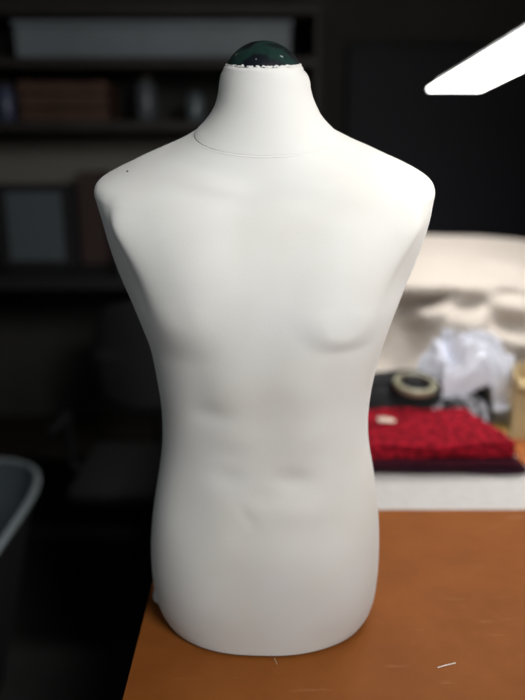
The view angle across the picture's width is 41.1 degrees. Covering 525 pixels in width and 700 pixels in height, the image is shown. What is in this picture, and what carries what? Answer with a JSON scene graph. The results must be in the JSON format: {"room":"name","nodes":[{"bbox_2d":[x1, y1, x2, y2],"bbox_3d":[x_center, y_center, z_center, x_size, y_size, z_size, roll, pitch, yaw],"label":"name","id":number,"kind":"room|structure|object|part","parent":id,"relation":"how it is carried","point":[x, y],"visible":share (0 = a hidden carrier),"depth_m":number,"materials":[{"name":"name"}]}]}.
{"room":"tailor's workshop","nodes":[
{"label":"tailor's workshop","id":0,"kind":"room"},
{"bbox_2d":[0,480,153,699],"bbox_3d":[-0.100,1.350,1.231,4.800,0.100,5.050,0,16,0],"label":"floor","id":1,"kind":"structure","parent":0,"point":[51,656],"depth_m":2.55,"materials":[{"name":"black"}]},
{"bbox_2d":[0,458,40,688],"bbox_3d":[-0.969,0.770,1.962,0.613,0.627,0.879,0,16,0],"label":"trash bin","id":2,"kind":"object","parent":1,"relation":"on","point":[20,481],"visible":1,"depth_m":2.10,"materials":[{"name":"black plastic"}]},
{"bbox_2d":[0,257,162,458],"bbox_3d":[-1.190,0.198,3.085,1.820,1.130,0.600,0,16,0],"label":"bench","id":3,"kind":"object","parent":1,"relation":"on","point":[21,437],"visible":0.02,"depth_m":3.03,"materials":[{"name":"black"}]},
{"bbox_2d":[0,184,80,272],"bbox_3d":[-0.897,-0.498,2.835,0.317,0.345,0.170,0,16,0],"label":"picture frame","id":4,"kind":"object","parent":3,"relation":"on","point":[39,222],"visible":1,"depth_m":2.77,"materials":[{"name":"black"}]},
{"bbox_2d":[0,416,162,458],"bbox_3d":[-1.185,0.387,3.153,1.730,0.030,0.430,0,15,0],"label":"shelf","id":5,"kind":"object","parent":3,"relation":"attached to","point":[21,437],"depth_m":3.13,"materials":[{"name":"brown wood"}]},
{"bbox_2d":[76,171,113,263],"bbox_3d":[-0.723,-0.578,3.046,0.106,0.386,0.180,0,16,0],"label":"book","id":6,"kind":"object","parent":3,"relation":"on","point":[95,248],"visible":0.83,"depth_m":2.97,"materials":[{"name":"brown paper"}]},
{"bbox_2d":[48,301,161,634],"bbox_3d":[-0.420,0.389,2.508,0.568,1.069,0.583,0,16,0],"label":"swivel chair","id":7,"kind":"object","parent":1,"relation":"on","point":[112,474],"visible":0.46,"depth_m":2.58,"materials":[{"name":"black"}]},
{"bbox_3d":[-0.660,0.350,2.423,0.088,0.257,0.205,0,15,0],"label":"armrest","id":8,"kind":"part","parent":7,"relation":"part of","materials":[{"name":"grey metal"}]},
{"bbox_3d":[-0.552,0.812,2.638,0.284,0.071,0.036,5,16,18],"label":"leg","id":9,"kind":"part","parent":7,"relation":"part of","materials":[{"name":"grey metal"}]},
{"bbox_3d":[-0.420,0.436,2.487,0.460,0.070,0.440,0,15,0],"label":"seat","id":10,"kind":"part","parent":7,"relation":"part of","materials":[{"name":"black"}]},
{"bbox_3d":[-0.504,0.854,2.487,0.036,0.071,0.284,11,19,35],"label":"leg","id":11,"kind":"part","parent":7,"relation":"part of","materials":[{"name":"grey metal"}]},
{"bbox_3d":[-0.420,0.018,2.638,0.465,0.424,0.134,0,15,0],"label":"backrest","id":12,"kind":"part","parent":7,"relation":"part of","materials":[{"name":"black"}]},
{"bbox_3d":[-0.339,0.855,2.484,0.036,0.071,0.284,-11,19,-34],"label":"leg","id":13,"kind":"part","parent":7,"relation":"part of","materials":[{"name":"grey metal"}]},
{"bbox_2d":[374,410,524,509],"bbox_3d":[0.561,0.695,1.729,1.478,0.896,2.360,0,16,0],"label":"work table","id":14,"kind":"object","parent":1,"relation":"on","point":[399,491],"visible":0.02,"depth_m":1.49,"materials":[{"name":"white laminate"}]},
{"bbox_2d":[122,510,524,699],"bbox_3d":[0.549,0.446,0.944,1.462,0.004,0.941,0,16,0],"label":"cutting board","id":15,"kind":"object","parent":14,"relation":"on","point":[450,586],"visible":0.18,"depth_m":1.01,"materials":[{"name":"brown wood"}]},
{"bbox_2d":[94,40,434,655],"bbox_3d":[0.003,0.002,0.997,0.460,0.822,0.268,0,16,0],"label":"dress form","id":16,"kind":"object","parent":15,"relation":"on","point":[265,254],"visible":1,"depth_m":0.90,"materials":[{"name":"white fabric"}]},
{"bbox_3d":[0.005,0.393,1.104,0.305,0.012,0.247,0,15,0],"label":"board","id":17,"kind":"part","parent":16,"relation":"part of","materials":[{"name":"white wood"}]},
{"bbox_2d":[369,369,493,416],"bbox_3d":[0.364,0.125,1.821,0.488,0.154,0.115,0,16,0],"label":"cloth","id":18,"kind":"object","parent":14,"relation":"on","point":[384,394],"visible":0.18,"depth_m":1.77,"materials":[{"name":"black fabric"}]},
{"bbox_2d":[393,372,436,397],"bbox_3d":[0.381,0.086,1.746,0.108,0.035,0.108,4,16,14],"label":"tape roll","id":19,"kind":"object","parent":18,"relation":"on","point":[420,393],"visible":1,"depth_m":1.73,"materials":[{"name":"beige paper"}]},
{"bbox_2d":[416,327,515,410],"bbox_3d":[0.524,0.040,1.816,0.265,0.204,0.147,0,16,0],"label":"plastic bag","id":20,"kind":"object","parent":18,"relation":"on","point":[464,364],"visible":0.87,"depth_m":1.78,"materials":[{"name":"white plastic"}]},
{"bbox_2d":[373,464,524,475],"bbox_3d":[0.342,0.242,1.653,0.502,0.017,0.215,0,16,0],"label":"folded cloth","id":21,"kind":"object","parent":14,"relation":"on","point":[490,470],"visible":0.09,"depth_m":1.55,"materials":[{"name":"black fabric"}]},
{"bbox_2d":[372,456,521,466],"bbox_3d":[0.335,0.226,1.643,0.485,0.017,0.207,0,16,1],"label":"folded cloth","id":22,"kind":"object","parent":21,"relation":"on","point":[512,461],"visible":0.12,"depth_m":1.55,"materials":[{"name":"fabric"}]},
{"bbox_2d":[368,408,515,458],"bbox_3d":[0.327,0.193,1.638,0.469,0.047,0.214,0,16,-2],"label":"folded cloth","id":23,"kind":"object","parent":22,"relation":"on","point":[445,432],"visible":0.55,"depth_m":1.58,"materials":[{"name":"red fabric"}]},
{"bbox_2d":[376,417,395,422],"bbox_3d":[0.291,0.162,1.645,0.046,0.010,0.028,3,16,9],"label":"scrap","id":24,"kind":"object","parent":23,"relation":"on","point":[380,419],"visible":1,"depth_m":1.64,"materials":[{"name":"beige fabric"}]},
{"bbox_2d":[376,234,524,398],"bbox_3d":[0.937,-0.140,2.222,1.806,0.446,0.895,0,16,0],"label":"draped fabric","id":25,"kind":"object","parent":14,"relation":"on","point":[463,283],"visible":0.34,"depth_m":2.00,"materials":[{"name":"white fabric"}]},
{"bbox_2d":[431,394,492,425],"bbox_3d":[0.500,0.161,1.773,0.191,0.108,0.100,0,16,0],"label":"cloth","id":26,"kind":"object","parent":14,"relation":"on","point":[479,408],"visible":0.37,"depth_m":1.76,"materials":[{"name":"grey fabric"}]},
{"bbox_2d":[491,420,508,436],"bbox_3d":[0.633,0.204,1.812,0.070,0.006,0.100,-8,18,-28],"label":"yellow offcut","id":27,"kind":"object","parent":14,"relation":"on","point":[501,425],"visible":0.33,"depth_m":1.83,"materials":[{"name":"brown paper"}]},
{"bbox_2d":[505,363,524,439],"bbox_3d":[0.718,0.140,1.740,0.190,0.169,0.182,4,16,13],"label":"cardboard box","id":28,"kind":"object","parent":14,"relation":"on","point":[515,417],"visible":0.72,"depth_m":1.72,"materials":[{"name":"beige cardboard"}]},
{"bbox_2d":[512,439,524,464],"bbox_3d":[0.706,0.243,1.659,0.214,0.012,0.145,2,16,8],"label":"cloth","id":29,"kind":"object","parent":14,"relation":"on","point":[520,444],"visible":0.7,"depth_m":1.66,"materials":[{"name":"orange fabric"}]},
{"bbox_2d":[0,0,524,461],"bbox_3d":[-0.100,-0.636,3.248,4.800,2.650,0.100,0,16,0],"label":"wall","id":30,"kind":"structure","parent":0,"point":[47,337],"depth_m":3.07,"materials":[{"name":"paint"}]},
{"bbox_2d":[27,462,83,479],"bbox_3d":[-0.100,0.613,3.535,4.600,0.090,0.015,0,16,0],"label":"baseboard","id":31,"kind":"structure","parent":30,"relation":"attached to","point":[47,470],"depth_m":3.53,"materials":[{"name":"grey paint"}]},
{"bbox_2d":[0,138,179,185],"bbox_3d":[-0.526,-0.838,3.125,1.647,0.206,0.030,0,16,0],"label":"wall panel","id":32,"kind":"object","parent":30,"relation":"attached to","point":[22,160],"visible":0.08,"depth_m":3.10,"materials":[{"name":"grey"}]},
{"bbox_2d":[0,4,320,133],"bbox_3d":[-0.565,-1.122,2.849,1.568,0.450,0.390,0,16,0],"label":"wall shelf unit","id":33,"kind":"object","parent":30,"relation":"attached to","point":[305,17],"visible":0.71,"depth_m":2.66,"materials":[{"name":"brown wood"}]},
{"bbox_2d":[0,82,16,120],"bbox_3d":[-1.020,-0.986,2.788,0.072,0.150,0.072,0,16,0],"label":"glass jar","id":34,"kind":"object","parent":33,"relation":"on","point":[8,112],"visible":0.84,"depth_m":2.76,"materials":[{"name":"blue"}]},
{"bbox_3d":[-1.020,-1.050,2.770,0.058,0.018,0.058,0,15,0],"label":"lid","id":35,"kind":"part","parent":34,"relation":"part of","materials":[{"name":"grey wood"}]},
{"bbox_2d":[17,80,121,120],"bbox_3d":[-0.774,-1.003,2.845,0.347,0.152,0.260,0,16,0],"label":"wooden crate","id":36,"kind":"object","parent":33,"relation":"on","point":[41,101],"visible":0.84,"depth_m":2.73,"materials":[{"name":"brown wood"}]},
{"bbox_3d":[-0.916,-0.974,2.742,0.027,0.152,0.015,0,15,0],"label":"corner post","id":37,"kind":"part","parent":36,"relation":"part of","materials":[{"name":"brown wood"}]},
{"bbox_3d":[-0.632,-0.974,2.742,0.027,0.152,0.015,0,15,0],"label":"corner post","id":38,"kind":"part","parent":36,"relation":"part of","materials":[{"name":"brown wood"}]},
{"bbox_2d":[135,76,157,120],"bbox_3d":[-0.463,-0.996,2.785,0.084,0.170,0.084,0,16,0],"label":"glass jar","id":39,"kind":"object","parent":33,"relation":"on","point":[145,91],"visible":0.84,"depth_m":2.75,"materials":[{"name":"grey glass"}]},
{"bbox_3d":[-0.463,-1.068,2.765,0.067,0.020,0.067,0,15,0],"label":"lid","id":40,"kind":"part","parent":39,"relation":"part of","materials":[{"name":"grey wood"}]},
{"bbox_2d":[11,20,292,56],"bbox_3d":[-0.418,-1.218,2.791,1.064,0.134,0.282,0,16,0],"label":"storage box","id":41,"kind":"object","parent":33,"relation":"on","point":[33,38],"visible":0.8,"depth_m":2.66,"materials":[{"name":"grey plastic"}]},
{"bbox_3d":[-0.418,-1.272,2.776,1.064,0.020,0.282,0,15,0],"label":"lid","id":42,"kind":"part","parent":41,"relation":"part of","materials":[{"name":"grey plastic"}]},
{"bbox_2d":[187,90,203,120],"bbox_3d":[-0.267,-0.972,2.792,0.068,0.120,0.068,0,16,0],"label":"glass jar","id":43,"kind":"object","parent":33,"relation":"on","point":[195,101],"visible":0.89,"depth_m":2.77,"materials":[{"name":"grey glass"}]},
{"bbox_3d":[-0.267,-1.022,2.778,0.054,0.014,0.054,0,15,0],"label":"lid","id":44,"kind":"part","parent":43,"relation":"part of","materials":[{"name":"grey metal"}]},
{"bbox_2d":[345,47,524,239],"bbox_3d":[1.115,-0.701,3.152,1.500,1.226,0.050,0,16,0],"label":"board","id":45,"kind":"object","parent":30,"relation":"attached to","point":[470,145],"visible":0.41,"depth_m":3.05,"materials":[{"name":"black"}]},
{"bbox_3d":[-0.100,-1.300,0.496,4.800,0.100,5.050,0,15,0],"label":"ceiling","id":46,"kind":"structure","parent":0,"visible":0},
{"bbox_2d":[428,23,524,90],"bbox_3d":[0.499,-0.957,1.135,0.140,0.902,1.299,0,16,1],"label":"lamp","id":47,"kind":"object","parent":46,"relation":"hanging from","point":[503,59],"visible":1,"depth_m":1.51,"materials":[{"name":"white"}]}
]}

